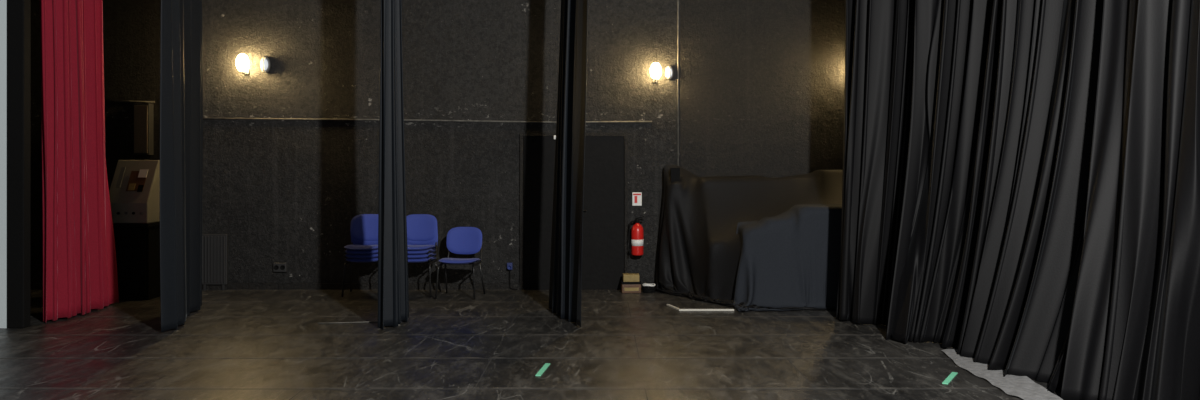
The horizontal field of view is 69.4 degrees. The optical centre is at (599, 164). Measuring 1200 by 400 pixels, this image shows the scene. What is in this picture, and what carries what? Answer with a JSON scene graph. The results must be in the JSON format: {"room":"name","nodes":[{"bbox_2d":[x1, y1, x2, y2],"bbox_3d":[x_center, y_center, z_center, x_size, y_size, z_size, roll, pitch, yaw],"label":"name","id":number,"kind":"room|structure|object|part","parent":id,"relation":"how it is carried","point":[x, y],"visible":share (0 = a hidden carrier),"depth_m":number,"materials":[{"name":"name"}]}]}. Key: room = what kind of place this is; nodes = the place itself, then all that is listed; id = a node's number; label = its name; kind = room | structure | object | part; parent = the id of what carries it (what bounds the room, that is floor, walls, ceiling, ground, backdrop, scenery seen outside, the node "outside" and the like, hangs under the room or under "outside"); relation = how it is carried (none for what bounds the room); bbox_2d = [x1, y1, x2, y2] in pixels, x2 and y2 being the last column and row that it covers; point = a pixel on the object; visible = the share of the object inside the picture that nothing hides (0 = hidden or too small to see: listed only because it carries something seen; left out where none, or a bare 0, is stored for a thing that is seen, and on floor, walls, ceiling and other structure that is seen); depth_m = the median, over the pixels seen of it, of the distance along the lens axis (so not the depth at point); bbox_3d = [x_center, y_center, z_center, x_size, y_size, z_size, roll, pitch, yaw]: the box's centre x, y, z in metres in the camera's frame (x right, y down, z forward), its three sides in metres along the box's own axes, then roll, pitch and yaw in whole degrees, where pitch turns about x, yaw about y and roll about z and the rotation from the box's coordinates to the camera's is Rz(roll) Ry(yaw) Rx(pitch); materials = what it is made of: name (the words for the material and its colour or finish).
{"room":"backstage room","nodes":[
{"label":"backstage room","id":0,"kind":"room"},
{"bbox_2d":[0,0,6,327],"bbox_3d":[-7.407,-1.400,8.600,3.186,6.000,0.200,0,0,0],"label":"wall","id":1,"kind":"structure","parent":0,"point":[3,3],"depth_m":8.50,"materials":[{"name":"white paint"}]},
{"bbox_2d":[7,0,30,327],"bbox_3d":[-5.729,-1.400,8.545,0.170,6.000,0.110,0,0,0],"label":"trim proscenium edge","id":2,"kind":"object","parent":1,"relation":"attached to","point":[18,11],"visible":1,"depth_m":8.49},
{"bbox_2d":[31,0,679,282],"bbox_3d":[0.000,-1.400,11.250,24.000,6.000,0.200,0,0,0],"label":"wall","id":3,"kind":"structure","parent":0,"point":[291,192],"depth_m":11.15,"materials":[{"name":"black paint"}]},
{"bbox_2d":[109,100,154,102],"bbox_3d":[-6.012,-0.817,11.138,0.579,0.036,0.024,0,0,0],"label":"pipe","id":4,"kind":"object","parent":3,"relation":"attached to","point":[109,100],"visible":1,"depth_m":11.13,"materials":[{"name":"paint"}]},
{"bbox_2d":[133,103,153,154],"bbox_3d":[-5.839,-0.457,11.085,0.200,0.656,0.131,0,0,0],"label":"upper cabinet","id":5,"kind":"object","parent":3,"relation":"attached to","point":[143,113],"visible":1,"depth_m":11.02,"materials":[{"name":"grey paint"}]},
{"bbox_3d":[-5.839,-0.457,11.025,0.170,0.606,0.012,0,0,0],"label":"door panel","id":6,"kind":"part","parent":5,"relation":"part of","materials":[{"name":"brown wood"}]},
{"bbox_2d":[202,234,227,289],"bbox_3d":[-4.938,1.242,11.106,0.334,0.716,0.088,0,0,0],"label":"radiator","id":7,"kind":"object","parent":3,"relation":"attached to","point":[214,246],"visible":0.94,"depth_m":11.08,"materials":[{"name":"black metal"}]},
{"bbox_2d":[236,54,248,74],"bbox_3d":[-4.540,-1.285,11.041,0.152,0.252,0.215,0,0,0],"label":"wall lamp","id":8,"kind":"object","parent":3,"relation":"attached to","point":[242,62],"visible":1,"depth_m":10.96,"materials":[{"name":"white glass"}]},
{"bbox_2d":[260,56,270,72],"bbox_3d":[-4.295,-1.286,11.096,0.127,0.211,0.106,0,0,0],"label":"light","id":9,"kind":"object","parent":3,"relation":"attached to","point":[265,64],"visible":1,"depth_m":11.10,"materials":[{"name":"white glass"}]},
{"bbox_2d":[273,262,286,271],"bbox_3d":[-4.103,1.312,11.122,0.170,0.120,0.056,0,0,0],"label":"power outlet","id":10,"kind":"object","parent":3,"relation":"attached to","point":[277,266],"visible":1,"depth_m":11.10,"materials":[{"name":"grey plastic"}]},
{"bbox_2d":[31,283,655,289],"bbox_3d":[-1.500,1.560,11.138,13.000,0.080,0.024,0,0,0],"label":"baseboard","id":11,"kind":"structure","parent":3,"relation":"attached to","point":[34,286],"depth_m":11.13,"materials":[{"name":"black paint"}]},
{"bbox_2d":[203,118,651,122],"bbox_3d":[-2.251,-0.574,11.138,5.839,0.071,0.022,0,0,0],"label":"wall ledge","id":12,"kind":"object","parent":3,"relation":"attached to","point":[203,118],"visible":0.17,"depth_m":11.13,"materials":[{"name":"paint"}]},
{"bbox_2d":[507,263,516,289],"bbox_3d":[-1.123,1.426,11.106,0.138,0.344,0.087,0,0,0],"label":"connector","id":13,"kind":"object","parent":3,"relation":"attached to","point":[509,265],"visible":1,"depth_m":11.10,"materials":[{"name":"blue plastic"}]},
{"bbox_2d":[520,136,522,289],"bbox_3d":[-1.004,0.614,11.125,0.040,1.973,0.050,0,0,0],"label":"door frame","id":14,"kind":"structure","parent":3,"relation":"attached to","point":[521,137],"depth_m":11.10,"materials":[{"name":"black paint"}]},
{"bbox_2d":[524,136,555,289],"bbox_3d":[-0.659,0.614,11.130,0.638,1.973,0.040,0,0,0],"label":"leaf","id":15,"kind":"object","parent":3,"relation":"attached to","point":[539,151],"visible":0.56,"depth_m":11.11,"materials":[{"name":"black paint"}]},
{"bbox_2d":[520,133,627,135],"bbox_3d":[-0.334,-0.393,11.125,1.379,0.040,0.050,0,0,0],"label":"lintel","id":16,"kind":"object","parent":3,"relation":"attached to","point":[521,134],"visible":0.71,"depth_m":11.10,"materials":[{"name":"black paint"}]},
{"bbox_2d":[581,136,623,289],"bbox_3d":[-0.010,0.614,11.130,0.638,1.973,0.040,0,0,0],"label":"door","id":17,"kind":"structure","parent":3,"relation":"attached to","point":[603,202],"depth_m":11.11,"materials":[{"name":"black paint"}]},
{"bbox_2d":[624,136,627,272],"bbox_3d":[0.335,0.614,11.125,0.040,1.973,0.050,0,0,0],"label":"door frame","id":18,"kind":"structure","parent":3,"relation":"attached to","point":[625,137],"depth_m":11.10,"materials":[{"name":"black paint"}]},
{"bbox_2d":[628,216,643,255],"bbox_3d":[0.477,0.897,11.040,0.168,0.495,0.210,0,0,34],"label":"fire extinguisher","id":19,"kind":"object","parent":3,"relation":"attached to","point":[636,248],"visible":1,"depth_m":10.97,"materials":[{"name":"red metal"}]},
{"bbox_2d":[632,192,641,205],"bbox_3d":[0.476,0.437,11.137,0.120,0.170,0.017,0,0,0],"label":"safety sign","id":20,"kind":"object","parent":3,"relation":"attached to","point":[636,196],"visible":1,"depth_m":11.13,"materials":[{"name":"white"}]},
{"bbox_2d":[650,63,660,82],"bbox_3d":[0.707,-1.176,11.045,0.137,0.241,0.207,0,0,0],"label":"wall lamp","id":21,"kind":"object","parent":3,"relation":"attached to","point":[655,70],"visible":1,"depth_m":10.96,"materials":[{"name":"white glass"}]},
{"bbox_2d":[665,66,672,79],"bbox_3d":[0.887,-1.183,11.096,0.108,0.180,0.106,0,0,0],"label":"light","id":22,"kind":"object","parent":3,"relation":"attached to","point":[669,70],"visible":1,"depth_m":11.09,"materials":[{"name":"white glass"}]},
{"bbox_2d":[677,0,678,165],"bbox_3d":[1.003,-1.950,11.138,0.022,4.700,0.021,0,0,0],"label":"vertical conduit","id":23,"kind":"object","parent":3,"relation":"attached to","point":[677,0],"depth_m":11.13,"materials":[{"name":"black metal"}]},
{"bbox_2d":[680,0,844,177],"bbox_3d":[2.814,-1.400,11.144,3.571,6.000,0.020,0,0,0],"label":"wall","id":24,"kind":"structure","parent":3,"relation":"attached to","point":[762,82],"depth_m":11.13,"materials":[{"name":"black paint"}]},
{"bbox_2d":[0,290,1063,399],"bbox_3d":[0.000,1.650,5.300,24.000,0.100,14.600,0,0,0],"label":"floor","id":25,"kind":"structure","parent":0,"point":[239,344],"depth_m":7.48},
{"bbox_2d":[40,0,118,322],"bbox_3d":[-5.621,-1.202,9.341,0.353,5.596,1.208,0,0,0],"label":"stage curtain","id":26,"kind":"object","parent":25,"relation":"on","point":[80,264],"visible":1,"depth_m":9.21,"materials":[{"name":"fabric"}]},
{"bbox_2d":[109,160,159,299],"bbox_3d":[-5.601,0.770,10.479,0.536,1.661,0.502,0,0,0],"label":"cabinet","id":27,"kind":"object","parent":25,"relation":"on","point":[134,192],"visible":0.69,"depth_m":10.28,"materials":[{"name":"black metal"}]},
{"bbox_3d":[-5.601,1.145,10.274,0.436,0.750,0.012,0,0,0],"label":"stand door","id":28,"kind":"part","parent":27,"relation":"part of","materials":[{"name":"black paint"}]},
{"bbox_2d":[160,0,202,331],"bbox_3d":[-4.335,-1.202,9.061,0.189,5.596,1.721,0,0,-15],"label":"curtain","id":29,"kind":"object","parent":25,"relation":"on","point":[181,41],"visible":1,"depth_m":8.57,"materials":[{"name":"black fabric"}]},
{"bbox_2d":[318,321,399,325],"bbox_3d":[-2.403,1.592,8.742,0.861,0.011,0.156,0,0,7],"label":"cable","id":30,"kind":"object","parent":25,"relation":"on","point":[364,321],"visible":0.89,"depth_m":8.75,"materials":[{"name":"rubber"}]},
{"bbox_2d":[341,214,377,296],"bbox_3d":[-2.883,1.106,10.692,0.504,0.976,0.537,0,0,-3],"label":"stacked chairs","id":31,"kind":"object","parent":25,"relation":"on","point":[363,248],"visible":0.78,"depth_m":10.82,"materials":[{"name":"blue fabric"}]},
{"bbox_3d":[-3.095,1.234,10.699,0.039,0.714,0.503,0,0,1],"label":"frame","id":32,"kind":"part","parent":31,"relation":"part of","materials":[{"name":"black metal"}]},
{"bbox_3d":[-3.119,1.390,10.843,0.022,0.408,0.173,0,0,-13],"label":"leg","id":33,"kind":"part","parent":31,"relation":"part of","materials":[{"name":"black metal"}]},
{"bbox_3d":[-2.881,1.009,10.644,0.460,0.060,0.440,0,-3,-3],"label":"seat","id":34,"kind":"part","parent":31,"relation":"part of","materials":[{"name":"blue fabric"}]},
{"bbox_3d":[-2.881,1.059,10.656,0.460,0.060,0.440,0,-3,-3],"label":"seat","id":35,"kind":"part","parent":31,"relation":"part of","materials":[{"name":"blue fabric"}]},
{"bbox_3d":[-2.882,1.109,10.668,0.460,0.060,0.440,0,-3,-3],"label":"seat","id":36,"kind":"part","parent":31,"relation":"part of","materials":[{"name":"blue fabric"}]},
{"bbox_3d":[-2.882,1.159,10.680,0.460,0.060,0.440,0,-3,-3],"label":"seat","id":37,"kind":"part","parent":31,"relation":"part of","materials":[{"name":"blue fabric"}]},
{"bbox_3d":[-2.892,0.782,10.864,0.450,0.340,0.074,0,-10,-3],"label":"backrest","id":38,"kind":"part","parent":31,"relation":"part of","materials":[{"name":"blue fabric"}]},
{"bbox_3d":[-2.892,0.833,10.876,0.450,0.340,0.074,0,-10,-3],"label":"backrest","id":39,"kind":"part","parent":31,"relation":"part of","materials":[{"name":"blue fabric"}]},
{"bbox_2d":[378,0,408,328],"bbox_3d":[-2.064,-1.202,8.681,0.201,5.596,0.587,0,0,6],"label":"curtain","id":40,"kind":"object","parent":25,"relation":"on","point":[393,287],"visible":1,"depth_m":8.51,"materials":[{"name":"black fabric"}]},
{"bbox_2d":[406,214,440,296],"bbox_3d":[-2.262,1.106,10.672,0.504,0.976,0.536,0,0,3],"label":"stacked chairs","id":41,"kind":"object","parent":25,"relation":"on","point":[422,231],"visible":0.77,"depth_m":10.81,"materials":[{"name":"blue fabric"}]},
{"bbox_3d":[-2.264,1.009,10.624,0.460,0.060,0.440,0,-3,3],"label":"seat","id":42,"kind":"part","parent":41,"relation":"part of","materials":[{"name":"blue fabric"}]},
{"bbox_3d":[-2.251,0.782,10.844,0.450,0.340,0.074,0,-10,3],"label":"backrest","id":43,"kind":"part","parent":41,"relation":"part of","materials":[{"name":"blue fabric"}]},
{"bbox_3d":[-2.264,1.059,10.636,0.460,0.060,0.440,0,-3,3],"label":"seat","id":44,"kind":"part","parent":41,"relation":"part of","materials":[{"name":"blue fabric"}]},
{"bbox_3d":[-2.263,1.109,10.648,0.460,0.060,0.440,0,-3,3],"label":"seat","id":45,"kind":"part","parent":41,"relation":"part of","materials":[{"name":"blue fabric"}]},
{"bbox_3d":[-2.262,1.159,10.660,0.460,0.060,0.440,0,-3,3],"label":"seat","id":46,"kind":"part","parent":41,"relation":"part of","materials":[{"name":"blue fabric"}]},
{"bbox_3d":[-2.251,0.833,10.856,0.450,0.340,0.074,0,-10,3],"label":"backrest","id":47,"kind":"part","parent":41,"relation":"part of","materials":[{"name":"blue fabric"}]},
{"bbox_3d":[-2.250,0.882,10.868,0.450,0.340,0.074,0,-10,3],"label":"backrest","id":48,"kind":"part","parent":41,"relation":"part of","materials":[{"name":"blue fabric"}]},
{"bbox_3d":[-2.049,1.234,10.677,0.039,0.714,0.503,0,0,0],"label":"frame","id":49,"kind":"part","parent":41,"relation":"part of","materials":[{"name":"black metal"}]},
{"bbox_3d":[-2.024,1.390,10.821,0.022,0.408,0.173,0,0,13],"label":"leg","id":50,"kind":"part","parent":41,"relation":"part of","materials":[{"name":"black metal"}]},
{"bbox_2d":[435,227,484,298],"bbox_3d":[-1.692,1.181,10.530,0.504,0.826,0.501,0,0,7],"label":"chair","id":51,"kind":"object","parent":25,"relation":"on","point":[460,240],"visible":1,"depth_m":10.69,"materials":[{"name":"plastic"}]},
{"bbox_3d":[-1.902,1.234,10.555,0.039,0.714,0.503,0,0,11],"label":"frame","id":52,"kind":"part","parent":51,"relation":"part of","materials":[{"name":"black metal"}]},
{"bbox_3d":[-1.901,1.390,10.701,0.022,0.408,0.173,0,0,-3],"label":"leg","id":53,"kind":"part","parent":51,"relation":"part of","materials":[{"name":"black metal"}]},
{"bbox_3d":[-1.696,1.159,10.500,0.460,0.060,0.440,0,-3,7],"label":"seat","id":54,"kind":"part","parent":51,"relation":"part of","materials":[{"name":"blue fabric"}]},
{"bbox_3d":[-1.669,0.932,10.719,0.450,0.340,0.074,0,-10,7],"label":"backrest","id":55,"kind":"part","parent":51,"relation":"part of","materials":[{"name":"blue fabric"}]},
{"bbox_3d":[-1.482,1.234,10.504,0.039,0.714,0.503,0,0,3],"label":"frame","id":56,"kind":"part","parent":51,"relation":"part of","materials":[{"name":"black metal"}]},
{"bbox_3d":[-1.448,1.390,10.646,0.022,0.408,0.173,0,0,17],"label":"leg","id":57,"kind":"part","parent":51,"relation":"part of","materials":[{"name":"black metal"}]},
{"bbox_2d":[535,363,549,375],"bbox_3d":[-0.444,1.597,6.773,0.040,0.006,0.400,0,0,7],"label":"tape","id":58,"kind":"object","parent":25,"relation":"on","point":[541,371],"visible":1,"depth_m":6.76,"materials":[{"name":"green plastic"}]},
{"bbox_2d":[549,0,587,326],"bbox_3d":[-0.311,-1.202,9.092,0.309,5.596,1.233,0,0,-11],"label":"curtain","id":59,"kind":"object","parent":25,"relation":"on","point":[565,285],"visible":1,"depth_m":9.01,"materials":[{"name":"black fabric"}]},
{"bbox_2d":[621,273,641,292],"bbox_3d":[0.390,1.485,10.899,0.250,0.230,0.171,0,0,-3],"label":"box","id":60,"kind":"object","parent":25,"relation":"on","point":[630,283],"visible":1,"depth_m":10.82,"materials":[{"name":"brown wood"}]},
{"bbox_3d":[0.390,1.475,10.900,0.250,0.030,0.170,0,0,-3],"label":"lid","id":61,"kind":"part","parent":60,"relation":"part of","materials":[{"name":"beige cardboard"}]},
{"bbox_2d":[642,283,655,292],"bbox_3d":[0.616,1.548,10.900,0.170,0.107,0.160,0,0,0],"label":"cable bundle","id":62,"kind":"object","parent":25,"relation":"on","point":[647,288],"visible":1,"depth_m":10.84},
{"bbox_2d":[667,304,679,310],"bbox_3d":[0.824,1.588,9.670,0.030,0.020,0.373,0,0,-17],"label":"short slat","id":63,"kind":"object","parent":25,"relation":"on","point":[668,305],"visible":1,"depth_m":9.67,"materials":[{"name":"white wood"}]},
{"bbox_2d":[679,309,733,310],"bbox_3d":[1.167,1.588,9.501,0.601,0.020,0.030,0,0,0],"label":"long slat","id":64,"kind":"object","parent":25,"relation":"on","point":[679,309],"visible":1,"depth_m":9.49,"materials":[{"name":"white wood"}]},
{"bbox_2d":[655,165,842,310],"bbox_3d":[2.168,0.794,10.211,3.052,1.588,1.757,0,0,0],"label":"furniture","id":65,"kind":"object","parent":25,"relation":"on","point":[749,242],"visible":0.62,"depth_m":10.11,"materials":[{"name":"black fabric"}]},
{"bbox_3d":[0.943,0.810,10.865,0.116,1.550,0.070,0,0,0],"label":"lid","id":66,"kind":"part","parent":65,"relation":"part of","materials":[{"name":"black fabric"}]},
{"bbox_2d":[836,0,915,325],"bbox_3d":[2.950,-1.202,8.653,0.555,5.596,1.244,0,0,-44],"label":"drape","id":67,"kind":"object","parent":25,"relation":"on","point":[879,34],"visible":0.81,"depth_m":8.79,"materials":[{"name":"black fabric"}]},
{"bbox_2d":[886,0,1002,347],"bbox_3d":[3.301,-1.202,7.705,0.940,5.597,1.301,0,0,-37],"label":"drape","id":68,"kind":"object","parent":25,"relation":"on","point":[957,42],"visible":0.82,"depth_m":7.90,"materials":[{"name":"black fabric"}]},
{"bbox_2d":[942,372,957,383],"bbox_3d":[2.626,1.597,6.502,0.040,0.006,0.396,0,0,32],"label":"tape","id":69,"kind":"object","parent":25,"relation":"on","point":[952,375],"visible":1,"depth_m":6.47,"materials":[{"name":"green plastic"}]},
{"bbox_2d":[941,349,1062,399],"bbox_3d":[3.019,1.584,6.634,0.375,0.016,1.657,0,0,0],"label":"lining","id":70,"kind":"object","parent":25,"relation":"on","point":[1023,387],"visible":0.84,"depth_m":6.36,"materials":[{"name":"grey fabric"}]},
{"bbox_2d":[957,0,1103,391],"bbox_3d":[3.564,-1.202,6.795,1.159,5.597,1.473,0,0,0],"label":"drape","id":71,"kind":"object","parent":25,"relation":"on","point":[1019,309],"visible":0.8,"depth_m":6.77,"materials":[{"name":"black fabric"}]},
{"bbox_2d":[1060,0,1199,399],"bbox_3d":[3.829,-1.202,5.541,0.930,5.597,1.653,0,0,-27],"label":"drape","id":72,"kind":"object","parent":25,"relation":"on","point":[1134,334],"visible":1,"depth_m":5.81,"materials":[{"name":"black fabric"}]}
]}

